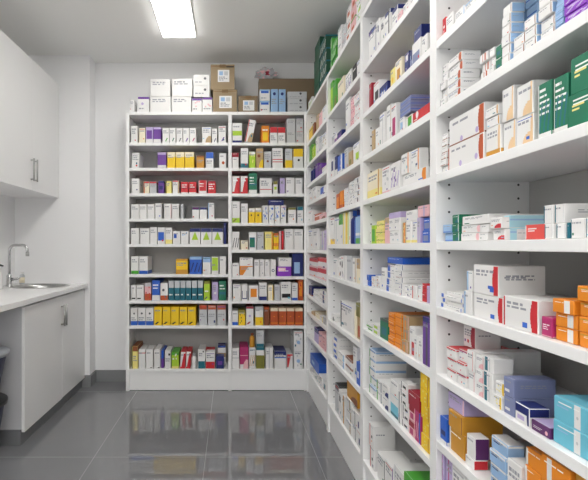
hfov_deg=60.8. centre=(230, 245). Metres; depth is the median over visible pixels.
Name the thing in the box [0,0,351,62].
ceiling
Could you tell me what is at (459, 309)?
box
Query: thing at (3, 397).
tub
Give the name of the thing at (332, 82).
box
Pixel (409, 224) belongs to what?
box
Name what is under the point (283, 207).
box
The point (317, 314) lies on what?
box
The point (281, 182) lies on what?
box
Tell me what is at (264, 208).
box
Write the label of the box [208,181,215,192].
box
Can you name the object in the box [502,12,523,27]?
box
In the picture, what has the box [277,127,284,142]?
box
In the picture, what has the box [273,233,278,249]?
box
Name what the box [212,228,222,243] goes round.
box
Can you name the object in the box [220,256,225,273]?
box
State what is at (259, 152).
box
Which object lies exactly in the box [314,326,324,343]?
box
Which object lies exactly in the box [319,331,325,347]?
box
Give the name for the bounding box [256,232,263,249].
box
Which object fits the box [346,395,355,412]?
box
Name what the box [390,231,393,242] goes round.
box
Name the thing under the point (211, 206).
box
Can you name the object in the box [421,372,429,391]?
box
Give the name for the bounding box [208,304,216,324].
box
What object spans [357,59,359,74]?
box
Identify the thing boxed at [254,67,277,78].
plastic bag
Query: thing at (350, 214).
box
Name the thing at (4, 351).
tub
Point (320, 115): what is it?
box
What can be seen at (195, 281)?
box
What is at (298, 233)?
box
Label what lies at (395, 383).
box
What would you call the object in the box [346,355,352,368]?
box
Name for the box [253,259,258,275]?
box
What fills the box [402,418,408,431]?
box
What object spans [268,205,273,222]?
box
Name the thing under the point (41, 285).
sink
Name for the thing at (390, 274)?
box
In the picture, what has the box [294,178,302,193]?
box
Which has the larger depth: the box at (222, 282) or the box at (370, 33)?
the box at (222, 282)
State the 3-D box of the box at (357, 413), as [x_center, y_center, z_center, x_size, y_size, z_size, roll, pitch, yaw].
[0.685,0.856,2.400,0.140,0.080,0.075,0,0,0]
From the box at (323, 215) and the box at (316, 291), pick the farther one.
the box at (316, 291)
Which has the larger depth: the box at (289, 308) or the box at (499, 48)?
the box at (289, 308)
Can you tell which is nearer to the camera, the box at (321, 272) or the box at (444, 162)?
the box at (444, 162)
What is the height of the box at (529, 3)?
0.033 m
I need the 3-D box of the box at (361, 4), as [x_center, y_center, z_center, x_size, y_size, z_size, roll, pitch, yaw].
[0.699,-1.159,2.401,0.160,0.056,0.079,0,0,0]
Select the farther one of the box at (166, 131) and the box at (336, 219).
the box at (166, 131)
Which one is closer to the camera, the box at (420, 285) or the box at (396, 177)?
the box at (420, 285)
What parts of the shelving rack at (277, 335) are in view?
panel, panel, shelf, shelf, shelf, shelf, shelf, shelf, shelf, shelf, shelf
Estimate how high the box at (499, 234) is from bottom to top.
0.026 m
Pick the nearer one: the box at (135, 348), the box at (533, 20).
the box at (533, 20)
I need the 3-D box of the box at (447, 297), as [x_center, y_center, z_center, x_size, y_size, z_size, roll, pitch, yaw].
[0.691,0.147,1.371,0.150,0.012,0.103,0,0,0]
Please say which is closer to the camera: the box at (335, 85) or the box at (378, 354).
the box at (378, 354)
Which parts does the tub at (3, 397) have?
lid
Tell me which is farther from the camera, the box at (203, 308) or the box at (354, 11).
the box at (203, 308)
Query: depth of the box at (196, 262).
3.97 m
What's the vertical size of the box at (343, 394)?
0.157 m
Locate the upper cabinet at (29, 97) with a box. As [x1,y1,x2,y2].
[0,30,58,197]
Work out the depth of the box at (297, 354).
3.97 m
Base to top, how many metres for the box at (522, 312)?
0.068 m
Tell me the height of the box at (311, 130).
0.101 m
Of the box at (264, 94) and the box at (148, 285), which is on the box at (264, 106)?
the box at (264, 94)
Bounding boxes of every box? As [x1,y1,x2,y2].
[130,100,136,111]
[131,126,138,142]
[131,204,139,218]
[131,228,139,243]
[131,256,138,273]
[131,283,140,299]
[131,304,142,324]
[132,153,143,167]
[132,179,143,192]
[132,341,142,368]
[136,283,144,299]
[138,97,149,111]
[138,305,148,324]
[139,128,145,142]
[139,204,147,218]
[139,256,151,273]
[139,344,149,368]
[140,228,149,243]
[144,182,149,192]
[145,281,151,299]
[146,127,152,142]
[146,305,155,324]
[146,345,155,368]
[147,204,154,218]
[150,79,171,97]
[150,97,171,111]
[150,182,157,192]
[150,227,157,243]
[152,278,163,299]
[153,127,162,142]
[154,304,165,324]
[154,344,163,368]
[155,203,163,218]
[158,152,166,167]
[158,181,165,192]
[158,227,164,243]
[160,281,168,299]
[161,345,166,367]
[163,128,169,142]
[163,304,173,324]
[164,204,171,218]
[165,228,175,243]
[165,346,173,367]
[166,181,172,192]
[167,152,175,167]
[169,279,176,299]
[170,128,175,142]
[171,304,180,324]
[172,78,193,97]
[172,96,191,111]
[172,204,180,218]
[172,347,180,368]
[173,180,180,192]
[173,231,180,243]
[174,279,181,299]
[176,128,182,142]
[176,152,184,167]
[176,259,189,273]
[180,279,187,299]
[180,304,189,324]
[180,346,187,368]
[181,182,188,192]
[181,204,185,218]
[181,231,189,243]
[183,128,189,142]
[185,152,195,167]
[186,279,192,299]
[186,346,192,368]
[188,304,197,324]
[189,182,197,192]
[190,128,197,142]
[190,228,200,243]
[190,256,202,273]
[192,98,201,111]
[192,207,199,218]
[192,279,198,299]
[193,75,209,85]
[193,86,209,97]
[197,156,204,167]
[198,279,203,299]
[198,344,205,368]
[199,180,207,192]
[199,304,207,324]
[200,207,207,218]
[201,228,211,243]
[202,97,212,111]
[202,127,211,142]
[203,256,211,273]
[204,279,210,299]
[206,152,213,167]
[206,350,214,368]
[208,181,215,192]
[208,203,214,218]
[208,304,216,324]
[212,129,217,142]
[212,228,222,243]
[212,256,218,273]
[212,280,218,299]
[216,354,223,368]
[217,304,225,324]
[218,343,225,364]
[219,126,225,142]
[219,153,225,167]
[219,279,225,299]
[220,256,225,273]
[224,223,225,243]
[232,123,241,142]
[232,157,238,167]
[232,176,239,193]
[232,201,239,222]
[232,232,238,249]
[232,262,238,275]
[232,308,237,324]
[232,343,238,368]
[233,283,240,299]
[238,307,244,324]
[239,257,252,265]
[239,266,252,275]
[239,341,247,368]
[240,148,247,167]
[240,176,247,193]
[240,204,247,222]
[240,240,247,249]
[241,283,247,299]
[245,119,255,142]
[246,304,252,324]
[248,152,254,167]
[248,173,256,193]
[248,208,254,222]
[248,232,255,249]
[248,284,257,299]
[249,345,254,368]
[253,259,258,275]
[254,304,262,324]
[255,149,262,167]
[255,208,261,222]
[255,344,263,368]
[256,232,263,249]
[256,329,263,346]
[258,178,271,193]
[258,281,266,299]
[259,89,269,102]
[259,101,269,111]
[259,259,263,275]
[260,126,268,142]
[262,206,267,222]
[263,152,270,167]
[263,304,268,324]
[264,232,272,249]
[264,259,269,275]
[264,343,272,368]
[267,283,272,299]
[268,200,283,205]
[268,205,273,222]
[268,305,277,324]
[269,127,276,142]
[269,259,275,275]
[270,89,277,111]
[271,148,282,167]
[272,181,277,193]
[272,283,279,299]
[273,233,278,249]
[273,346,285,368]
[274,206,279,222]
[276,231,280,249]
[276,266,290,275]
[276,304,285,324]
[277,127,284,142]
[277,257,290,266]
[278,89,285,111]
[278,178,284,193]
[278,280,290,299]
[280,205,285,222]
[281,231,283,249]
[282,229,293,249]
[283,149,291,167]
[284,119,294,133]
[284,305,293,324]
[285,131,294,142]
[285,178,294,193]
[285,348,292,368]
[286,92,306,101]
[286,99,306,107]
[286,105,306,111]
[286,208,295,222]
[289,253,302,275]
[290,281,297,299]
[291,329,302,349]
[291,346,302,368]
[292,149,302,167]
[292,304,302,324]
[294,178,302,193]
[294,229,302,249]
[295,119,302,131]
[295,131,302,142]
[295,279,302,299]
[296,207,302,222]
[308,96,313,107]
[308,210,324,222]
[309,126,312,139]
[309,189,312,201]
[309,229,312,249]
[309,266,317,277]
[309,285,325,295]
[309,367,313,376]
[310,144,313,160]
[310,257,317,267]
[310,353,325,374]
[312,143,315,158]
[313,122,315,134]
[313,186,321,199]
[313,228,325,249]
[313,293,319,300]
[314,53,319,75]
[314,66,319,90]
[314,81,319,97]
[314,289,319,294]
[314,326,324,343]
[314,369,318,383]
[315,36,324,59]
[315,163,320,177]
[315,312,325,319]
[316,113,319,130]
[316,136,319,154]
[318,163,325,175]
[318,257,325,268]
[318,268,325,280]
[319,34,337,59]
[319,111,321,126]
[319,134,322,151]
[319,212,325,218]
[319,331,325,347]
[319,373,325,389]
[320,47,330,70]
[320,59,330,82]
[320,72,328,86]
[320,185,325,195]
[320,231,322,249]
[320,289,325,295]
[322,105,325,122]
[322,132,325,147]
[322,335,325,344]
[323,230,325,249]
[323,378,325,394]
[331,37,335,49]
[331,80,334,109]
[331,158,334,177]
[331,216,338,243]
[332,45,337,61]
[332,313,340,321]
[332,339,355,349]
[332,345,337,355]
[333,36,337,49]
[333,78,341,107]
[333,259,338,276]
[333,334,353,343]
[335,155,339,174]
[335,217,338,243]
[335,382,346,414]
[336,193,339,208]
[337,129,345,139]
[338,24,344,44]
[338,40,341,54]
[338,75,345,100]
[338,153,344,172]
[338,350,352,362]
[338,357,345,369]
[339,213,342,243]
[339,257,340,277]
[339,389,346,420]
[340,190,343,207]
[341,256,344,278]
[341,300,359,334]
[342,22,346,40]
[342,393,346,426]
[343,212,347,243]
[344,187,348,194]
[344,193,349,200]
[345,68,352,91]
[345,147,352,168]
[345,256,359,280]
[346,26,350,40]
[346,96,353,130]
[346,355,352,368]
[346,363,352,376]
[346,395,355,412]
[346,407,351,423]
[346,417,351,435]
[347,2,351,21]
[347,16,350,31]
[347,380,359,408]
[348,211,352,243]
[349,150,352,165]
[349,180,355,188]
[349,186,355,193]
[349,198,354,204]
[350,116,353,126]
[351,3,356,23]
[351,17,355,31]
[351,95,354,108]
[351,106,354,117]
[352,258,359,282]
[352,407,359,426]
[352,423,356,442]
[353,61,357,80]
[353,140,359,162]
[353,345,359,381]
[354,90,359,105]
[354,110,359,122]
[355,101,359,113]
[355,176,359,184]
[355,190,359,196]
[356,9,363,22]
[356,216,359,243]
[356,302,359,317]
[356,412,359,432]
[357,0,368,13]
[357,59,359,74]
[357,259,359,283]
[357,316,359,339]
[357,361,359,385]
[357,430,359,448]
[367,168,381,198]
[369,28,372,58]
[369,82,375,107]
[369,348,403,360]
[369,366,405,379]
[369,383,376,397]
[369,421,394,448]
[369,444,395,471]
[370,357,406,370]
[371,225,376,243]
[371,376,376,388]
[372,24,375,54]
[372,129,375,150]
[372,323,379,330]
[372,328,379,335]
[374,79,387,102]
[376,17,382,49]
[376,127,379,147]
[376,228,384,235]
[376,236,384,243]
[376,275,381,281]
[377,220,384,228]
[377,282,381,288]
[377,379,389,393]
[377,389,382,404]
[378,451,409,479]
[379,80,390,97]
[380,111,386,144]
[380,317,389,340]
[381,16,384,42]
[382,164,390,193]
[382,267,387,289]
[383,382,390,398]
[383,394,390,411]
[385,8,393,37]
[385,217,389,242]
[385,458,410,479]
[386,285,394,292]
[387,103,394,139]
[387,278,395,285]
[388,257,429,264]
[388,265,395,271]
[388,271,394,278]
[388,335,394,345]
[389,211,405,218]
[389,218,394,230]
[389,312,413,321]
[389,319,395,329]
[389,327,395,337]
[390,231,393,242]
[390,378,420,398]
[391,67,394,85]
[391,102,400,137]
[391,160,402,189]
[391,394,397,419]
[392,4,404,27]
[394,230,402,242]
[394,464,429,479]
[395,56,404,81]
[395,217,405,230]
[395,264,429,270]
[395,270,429,276]
[395,276,429,282]
[395,282,421,288]
[395,288,404,295]
[395,312,429,323]
[395,321,402,331]
[395,338,401,349]
[396,330,402,340]
[398,390,402,424]
[400,94,429,107]
[400,100,429,112]
[400,106,423,118]
[400,116,407,131]
[401,152,410,175]
[401,380,415,392]
[401,388,407,399]
[401,396,408,407]
[402,339,409,353]
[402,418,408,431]
[403,166,429,185]
[403,222,405,242]
[403,315,429,328]
[403,327,409,341]
[403,405,408,415]
[403,411,408,422]
[404,290,409,296]
[404,471,429,479]
[405,50,410,71]
[406,113,413,127]
[406,209,418,221]
[406,221,412,242]
[408,389,420,412]
[409,404,414,422]
[409,418,414,438]
[410,50,411,66]
[410,285,417,299]
[410,326,422,356]
[411,147,428,171]
[412,37,422,64]
[412,102,429,123]
[413,220,416,242]
[414,24,429,42]
[414,335,422,359]
[415,409,422,444]
[417,217,428,242]
[418,204,429,216]
[418,284,421,300]
[419,336,422,362]
[420,387,429,407]
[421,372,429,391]
[421,402,429,422]
[421,432,429,453]
[422,33,429,54]
[422,283,429,292]
[422,292,426,301]
[423,230,429,242]
[423,316,429,366]
[423,418,429,437]
[424,217,429,229]
[427,286,429,302]
[440,80,447,90]
[440,97,447,105]
[440,415,449,445]
[441,152,447,159]
[441,159,447,166]
[442,139,449,147]
[442,146,449,153]
[442,454,445,479]
[443,17,446,33]
[443,63,482,74]
[443,71,482,80]
[443,88,447,97]
[443,132,449,140]
[443,224,454,232]
[445,233,452,240]
[445,295,463,302]
[445,304,463,312]
[446,11,457,30]
[446,458,451,479]
[447,291,463,298]
[447,300,463,307]
[447,346,506,360]
[447,367,457,382]
[448,51,480,69]
[448,69,479,86]
[448,78,479,94]
[448,87,468,100]
[448,133,485,169]
[448,357,456,370]
[448,391,489,416]
[449,60,481,76]
[449,408,502,435]
[450,102,502,146]
[450,426,491,460]
[452,223,462,231]
[452,464,466,479]
[453,214,482,223]
[453,232,461,240]
[455,4,465,21]
[457,360,468,375]
[458,372,468,387]
[459,348,517,362]
[461,233,479,240]
[462,224,486,232]
[463,214,543,225]
[464,290,474,314]
[464,324,500,348]
[466,0,476,10]
[466,454,487,469]
[467,271,473,290]
[467,349,540,372]
[467,433,488,460]
[469,370,541,392]
[474,264,544,296]
[474,293,575,323]
[476,354,509,370]
[476,368,483,383]
[476,381,484,397]
[480,51,491,64]
[480,232,493,240]
[481,69,489,78]
[481,224,493,232]
[483,60,491,71]
[484,370,511,388]
[484,385,495,403]
[485,356,512,373]
[486,104,502,119]
[486,124,503,156]
[487,114,504,128]
[490,47,495,57]
[490,65,495,72]
[490,447,507,472]
[491,217,524,228]
[491,461,507,479]
[491,473,498,479]
[492,56,496,65]
[492,434,523,458]
[493,393,503,410]
[494,229,525,239]
[496,43,502,58]
[496,56,501,68]
[496,380,503,396]
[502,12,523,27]
[502,22,523,37]
[502,33,521,47]
[502,43,513,57]
[502,53,512,64]
[503,2,524,17]
[503,85,522,122]
[504,119,517,149]
[504,215,543,226]
[504,295,562,334]
[504,375,555,398]
[504,394,554,417]
[506,228,524,239]
[508,457,526,479]
[513,43,524,57]
[514,32,525,49]
[516,401,548,427]
[517,80,548,118]
[517,113,537,145]
[525,13,541,31]
[525,24,541,41]
[525,35,540,49]
[525,224,544,239]
[525,464,541,479]
[526,0,538,9]
[526,446,544,474]
[527,2,539,19]
[532,419,553,439]
[538,1,556,21]
[538,79,553,138]
[539,0,556,9]
[541,13,555,32]
[541,24,555,38]
[542,316,556,338]
[542,453,575,479]
[544,205,557,223]
[545,224,556,238]
[553,298,580,315]
[554,72,570,132]
[554,395,587,434]
[554,418,587,460]
[555,5,564,15]
[555,11,564,21]
[555,203,587,222]
[556,0,563,9]
[556,17,565,27]
[556,223,566,238]
[556,312,579,329]
[556,326,580,344]
[564,0,574,6]
[564,0,587,16]
[565,3,587,22]
[567,222,580,238]
[569,89,587,127]
[571,51,587,95]
[571,218,585,237]
[576,473,585,479]
[578,285,587,301]
[580,316,587,332]
[580,331,587,347]
[581,301,587,316]
[586,218,587,237]
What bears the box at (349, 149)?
on the shelving rack at (338, 289)
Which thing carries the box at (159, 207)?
on the shelving rack at (164, 256)
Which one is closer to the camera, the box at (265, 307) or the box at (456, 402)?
the box at (456, 402)
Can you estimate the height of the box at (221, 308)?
0.163 m
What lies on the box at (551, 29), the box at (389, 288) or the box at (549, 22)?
the box at (549, 22)
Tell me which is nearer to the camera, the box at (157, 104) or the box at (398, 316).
the box at (398, 316)
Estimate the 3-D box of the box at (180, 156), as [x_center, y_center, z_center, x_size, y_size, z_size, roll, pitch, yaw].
[-0.407,-0.690,4.070,0.068,0.127,0.199,0,0,0]
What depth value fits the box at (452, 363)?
1.38 m
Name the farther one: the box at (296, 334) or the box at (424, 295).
the box at (296, 334)
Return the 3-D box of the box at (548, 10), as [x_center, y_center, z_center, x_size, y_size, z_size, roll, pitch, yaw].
[0.686,-0.460,0.972,0.140,0.022,0.043,0,0,0]
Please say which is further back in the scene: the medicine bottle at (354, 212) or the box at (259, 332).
the box at (259, 332)
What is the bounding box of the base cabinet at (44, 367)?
[0,289,84,444]
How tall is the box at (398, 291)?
0.022 m
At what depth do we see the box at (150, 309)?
3.97 m
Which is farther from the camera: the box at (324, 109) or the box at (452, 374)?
the box at (324, 109)
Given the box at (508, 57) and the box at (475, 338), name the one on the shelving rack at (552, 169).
the box at (508, 57)
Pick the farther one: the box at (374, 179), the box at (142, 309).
the box at (142, 309)
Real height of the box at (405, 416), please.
0.027 m
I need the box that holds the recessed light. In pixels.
[151,0,195,36]
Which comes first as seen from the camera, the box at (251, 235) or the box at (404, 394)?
the box at (404, 394)
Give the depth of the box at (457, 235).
1.35 m
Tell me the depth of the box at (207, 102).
3.97 m
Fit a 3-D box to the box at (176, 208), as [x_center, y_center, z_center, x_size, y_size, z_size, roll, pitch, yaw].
[-0.445,-0.280,4.062,0.055,0.119,0.182,0,0,0]
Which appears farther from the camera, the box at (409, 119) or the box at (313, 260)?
the box at (313, 260)
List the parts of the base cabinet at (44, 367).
panel, door, rail, handle, handle, door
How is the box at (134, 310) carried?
on the shelving rack at (164, 256)
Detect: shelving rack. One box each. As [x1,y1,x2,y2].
[126,112,229,390]
[230,112,306,390]
[307,76,326,428]
[327,14,361,479]
[362,0,432,479]
[433,0,587,479]
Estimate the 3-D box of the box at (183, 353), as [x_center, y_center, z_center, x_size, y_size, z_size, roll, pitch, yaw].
[-0.386,0.915,4.076,0.045,0.136,0.212,0,0,0]
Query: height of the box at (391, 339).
0.030 m
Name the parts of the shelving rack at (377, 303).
panel, shelf, shelf, shelf, shelf, shelf, shelf, shelf, shelf, shelf, panel, panel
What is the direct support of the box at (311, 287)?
on the shelving rack at (317, 394)
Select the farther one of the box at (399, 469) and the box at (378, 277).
the box at (378, 277)
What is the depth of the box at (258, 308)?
3.97 m
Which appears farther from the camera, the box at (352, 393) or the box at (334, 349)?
the box at (334, 349)
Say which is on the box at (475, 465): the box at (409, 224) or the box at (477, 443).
the box at (477, 443)
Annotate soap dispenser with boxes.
[0,264,3,288]
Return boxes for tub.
[0,346,9,381]
[0,392,7,426]
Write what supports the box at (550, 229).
on the shelving rack at (552, 169)
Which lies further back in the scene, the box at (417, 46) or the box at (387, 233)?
the box at (387, 233)
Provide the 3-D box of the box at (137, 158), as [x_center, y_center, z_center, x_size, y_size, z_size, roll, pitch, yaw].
[-0.766,-0.688,4.071,0.065,0.122,0.202,0,0,0]
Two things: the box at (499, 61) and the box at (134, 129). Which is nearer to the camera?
the box at (499, 61)
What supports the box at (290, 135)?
on the shelving rack at (277, 335)
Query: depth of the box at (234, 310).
3.97 m
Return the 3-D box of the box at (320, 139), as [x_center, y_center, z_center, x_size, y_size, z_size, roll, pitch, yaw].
[0.670,-0.703,3.419,0.100,0.113,0.112,0,0,0]
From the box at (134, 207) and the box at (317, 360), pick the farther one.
the box at (134, 207)
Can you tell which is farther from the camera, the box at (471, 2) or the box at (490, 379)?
the box at (471, 2)
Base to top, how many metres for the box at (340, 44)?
0.086 m
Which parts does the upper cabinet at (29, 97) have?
door, handle, door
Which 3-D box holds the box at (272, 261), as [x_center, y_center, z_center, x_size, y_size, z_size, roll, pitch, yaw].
[0.338,0.176,4.087,0.043,0.134,0.236,0,0,0]
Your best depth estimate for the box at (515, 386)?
1.08 m
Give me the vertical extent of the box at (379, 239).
0.031 m
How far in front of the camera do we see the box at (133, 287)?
3.97 m
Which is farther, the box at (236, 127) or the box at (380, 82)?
the box at (236, 127)
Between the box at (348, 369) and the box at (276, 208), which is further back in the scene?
the box at (276, 208)
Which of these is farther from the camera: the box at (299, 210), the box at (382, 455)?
the box at (299, 210)
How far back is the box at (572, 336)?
0.91 m
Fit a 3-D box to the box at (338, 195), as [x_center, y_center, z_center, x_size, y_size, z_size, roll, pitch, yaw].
[0.668,-0.256,2.865,0.100,0.091,0.082,0,0,0]
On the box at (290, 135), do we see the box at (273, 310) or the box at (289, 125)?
the box at (289, 125)
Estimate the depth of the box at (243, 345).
3.97 m
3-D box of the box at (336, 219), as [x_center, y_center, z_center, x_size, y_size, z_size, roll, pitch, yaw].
[0.665,-0.088,2.899,0.090,0.155,0.109,0,0,0]
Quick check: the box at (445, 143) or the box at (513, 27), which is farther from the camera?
the box at (445, 143)
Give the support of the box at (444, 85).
on the box at (445, 93)
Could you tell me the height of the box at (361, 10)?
0.056 m
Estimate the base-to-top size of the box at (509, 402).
0.041 m
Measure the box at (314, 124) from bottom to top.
0.103 m
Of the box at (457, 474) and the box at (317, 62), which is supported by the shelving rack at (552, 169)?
the box at (457, 474)
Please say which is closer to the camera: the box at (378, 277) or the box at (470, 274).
the box at (470, 274)
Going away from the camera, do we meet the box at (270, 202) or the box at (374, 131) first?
the box at (374, 131)
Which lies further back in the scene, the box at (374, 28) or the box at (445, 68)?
the box at (374, 28)
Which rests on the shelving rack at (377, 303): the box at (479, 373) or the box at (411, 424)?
the box at (411, 424)
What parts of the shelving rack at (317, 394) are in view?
panel, shelf, shelf, shelf, shelf, shelf, shelf, shelf, shelf, shelf, shelf, shelf, panel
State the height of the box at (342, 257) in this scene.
0.126 m
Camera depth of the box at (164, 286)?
3.97 m
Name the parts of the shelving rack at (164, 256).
panel, panel, shelf, shelf, shelf, shelf, shelf, shelf, shelf, shelf, shelf, panel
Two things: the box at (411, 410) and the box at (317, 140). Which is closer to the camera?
the box at (411, 410)
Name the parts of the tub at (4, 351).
lid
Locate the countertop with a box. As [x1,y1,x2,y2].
[0,284,87,311]
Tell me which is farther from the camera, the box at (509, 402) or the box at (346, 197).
the box at (346, 197)
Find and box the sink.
[10,283,68,287]
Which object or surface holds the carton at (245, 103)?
on the shelving rack at (277, 335)
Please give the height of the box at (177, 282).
0.158 m
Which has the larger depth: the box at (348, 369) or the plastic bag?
the plastic bag
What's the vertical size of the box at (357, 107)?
0.046 m
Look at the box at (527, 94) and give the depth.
1.03 m
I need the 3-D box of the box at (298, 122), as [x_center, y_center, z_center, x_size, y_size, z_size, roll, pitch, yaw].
[0.551,-0.974,4.088,0.055,0.096,0.242,0,0,0]
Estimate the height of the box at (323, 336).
0.047 m
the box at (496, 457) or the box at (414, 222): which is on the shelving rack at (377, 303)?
the box at (414, 222)
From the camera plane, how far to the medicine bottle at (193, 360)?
3.98 m
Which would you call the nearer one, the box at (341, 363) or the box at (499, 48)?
the box at (499, 48)
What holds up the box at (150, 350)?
on the shelving rack at (164, 256)
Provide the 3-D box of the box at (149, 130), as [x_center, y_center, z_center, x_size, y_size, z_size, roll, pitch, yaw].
[-0.656,-0.891,4.083,0.056,0.125,0.223,0,0,0]
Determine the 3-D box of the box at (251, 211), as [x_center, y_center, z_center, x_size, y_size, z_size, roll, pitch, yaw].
[0.166,-0.245,4.065,0.048,0.119,0.190,0,0,0]
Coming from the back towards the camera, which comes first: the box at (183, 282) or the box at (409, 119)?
the box at (183, 282)
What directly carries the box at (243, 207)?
on the shelving rack at (277, 335)
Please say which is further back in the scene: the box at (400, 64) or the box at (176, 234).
the box at (176, 234)
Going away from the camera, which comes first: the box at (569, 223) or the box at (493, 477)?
the box at (569, 223)
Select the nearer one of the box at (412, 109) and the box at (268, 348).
the box at (412, 109)
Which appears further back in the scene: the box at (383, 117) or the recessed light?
the recessed light
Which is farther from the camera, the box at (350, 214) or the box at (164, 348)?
the box at (164, 348)
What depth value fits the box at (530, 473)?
1.02 m
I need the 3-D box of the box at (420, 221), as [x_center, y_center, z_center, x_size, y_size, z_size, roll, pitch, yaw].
[0.674,-0.052,1.618,0.120,0.083,0.030,0,0,0]
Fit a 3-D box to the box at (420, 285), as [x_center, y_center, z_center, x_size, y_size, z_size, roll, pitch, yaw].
[0.690,0.153,1.627,0.140,0.051,0.028,0,0,0]
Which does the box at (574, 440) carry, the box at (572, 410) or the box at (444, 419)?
the box at (572, 410)
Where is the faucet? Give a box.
[5,244,28,286]
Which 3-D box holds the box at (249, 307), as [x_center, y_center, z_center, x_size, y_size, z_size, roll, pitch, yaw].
[0.151,0.562,4.082,0.057,0.149,0.218,0,0,0]
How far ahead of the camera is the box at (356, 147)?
2.43 m
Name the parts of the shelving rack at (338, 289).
panel, shelf, shelf, shelf, shelf, shelf, shelf, shelf, shelf, shelf, panel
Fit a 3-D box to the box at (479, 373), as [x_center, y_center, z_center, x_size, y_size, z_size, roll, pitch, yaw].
[0.651,0.323,1.232,0.065,0.034,0.038,0,0,-1]
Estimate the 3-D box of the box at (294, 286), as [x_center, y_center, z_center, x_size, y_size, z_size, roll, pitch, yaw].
[0.512,0.367,4.061,0.045,0.139,0.189,0,0,0]
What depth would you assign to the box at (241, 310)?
3.97 m
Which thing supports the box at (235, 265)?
on the shelving rack at (277, 335)
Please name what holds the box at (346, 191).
on the box at (346, 197)
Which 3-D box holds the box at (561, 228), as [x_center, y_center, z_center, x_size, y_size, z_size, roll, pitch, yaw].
[0.699,-0.028,0.930,0.160,0.029,0.026,0,0,0]
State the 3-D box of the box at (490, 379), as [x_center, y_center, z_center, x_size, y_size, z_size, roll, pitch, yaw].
[0.640,0.321,1.187,0.048,0.036,0.040,0,0,0]
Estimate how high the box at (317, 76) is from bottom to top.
0.107 m
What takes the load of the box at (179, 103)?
on the shelving rack at (164, 256)
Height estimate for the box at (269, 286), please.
0.123 m
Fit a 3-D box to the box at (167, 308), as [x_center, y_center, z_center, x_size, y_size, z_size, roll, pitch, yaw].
[-0.517,0.563,4.082,0.062,0.147,0.222,0,0,0]
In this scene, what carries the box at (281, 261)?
on the box at (280, 271)
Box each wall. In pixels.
[0,194,14,285]
[95,63,313,369]
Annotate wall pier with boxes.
[15,55,94,374]
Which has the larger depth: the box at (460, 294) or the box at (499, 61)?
the box at (460, 294)
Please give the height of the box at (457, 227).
0.024 m
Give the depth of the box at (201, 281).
3.97 m
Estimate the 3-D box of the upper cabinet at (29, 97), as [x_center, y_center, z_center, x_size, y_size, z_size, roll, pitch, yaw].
[-1.582,-0.863,3.537,0.393,0.934,1.073,0,0,0]
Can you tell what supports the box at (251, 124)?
on the shelving rack at (277, 335)
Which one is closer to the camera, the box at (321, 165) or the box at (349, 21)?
the box at (349, 21)
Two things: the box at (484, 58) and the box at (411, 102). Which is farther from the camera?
the box at (411, 102)
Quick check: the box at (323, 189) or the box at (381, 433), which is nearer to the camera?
the box at (381, 433)
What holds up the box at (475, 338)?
on the box at (452, 351)
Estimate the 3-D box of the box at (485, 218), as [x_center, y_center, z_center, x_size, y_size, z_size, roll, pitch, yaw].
[0.690,-0.066,1.259,0.140,0.023,0.133,0,0,0]
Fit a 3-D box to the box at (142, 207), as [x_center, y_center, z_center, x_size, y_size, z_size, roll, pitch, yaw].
[-0.705,-0.278,4.072,0.058,0.114,0.209,0,0,0]
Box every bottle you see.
[19,272,24,283]
[191,353,196,367]
[250,333,254,346]
[351,210,356,243]
[354,301,359,336]
[355,210,359,243]
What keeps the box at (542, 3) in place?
on the box at (548, 10)
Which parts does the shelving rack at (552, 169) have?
panel, shelf, shelf, shelf, shelf, shelf, shelf, shelf, panel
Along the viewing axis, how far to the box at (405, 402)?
1.75 m
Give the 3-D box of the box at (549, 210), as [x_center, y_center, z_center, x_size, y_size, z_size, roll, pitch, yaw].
[0.704,-0.061,0.967,0.170,0.036,0.028,0,0,0]
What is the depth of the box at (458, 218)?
1.34 m
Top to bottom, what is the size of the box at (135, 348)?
0.178 m
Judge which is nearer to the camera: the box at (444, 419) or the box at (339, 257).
the box at (444, 419)
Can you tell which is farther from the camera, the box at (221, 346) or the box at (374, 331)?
the box at (221, 346)
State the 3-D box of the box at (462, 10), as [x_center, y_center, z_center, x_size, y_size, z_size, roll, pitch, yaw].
[0.690,-0.624,1.341,0.140,0.038,0.057,0,0,0]
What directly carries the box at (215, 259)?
on the shelving rack at (164, 256)
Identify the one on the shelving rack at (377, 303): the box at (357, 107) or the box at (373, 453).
the box at (373, 453)
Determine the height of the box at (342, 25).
0.086 m
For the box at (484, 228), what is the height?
0.019 m
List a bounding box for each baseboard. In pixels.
[82,375,88,386]
[89,370,95,386]
[96,370,125,381]
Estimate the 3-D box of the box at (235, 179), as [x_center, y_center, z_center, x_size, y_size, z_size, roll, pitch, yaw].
[0.041,-0.491,4.074,0.060,0.140,0.206,0,0,0]
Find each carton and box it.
[211,64,234,97]
[213,89,236,111]
[238,96,257,111]
[258,79,313,111]
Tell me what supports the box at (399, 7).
on the shelving rack at (377, 303)
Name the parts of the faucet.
spout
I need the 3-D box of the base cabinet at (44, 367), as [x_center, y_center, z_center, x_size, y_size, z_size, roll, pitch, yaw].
[-1.474,0.749,3.474,0.603,0.818,1.199,0,0,0]
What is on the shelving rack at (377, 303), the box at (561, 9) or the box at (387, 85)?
the box at (387, 85)
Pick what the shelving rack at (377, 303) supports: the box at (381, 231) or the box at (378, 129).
the box at (378, 129)
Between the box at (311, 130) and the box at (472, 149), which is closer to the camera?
the box at (472, 149)
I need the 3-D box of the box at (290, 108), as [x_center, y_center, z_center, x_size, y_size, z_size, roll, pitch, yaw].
[0.531,-1.102,4.034,0.153,0.054,0.130,0,0,0]
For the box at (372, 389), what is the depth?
2.15 m
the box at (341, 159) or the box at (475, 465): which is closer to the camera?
the box at (475, 465)
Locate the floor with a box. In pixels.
[0,382,354,479]

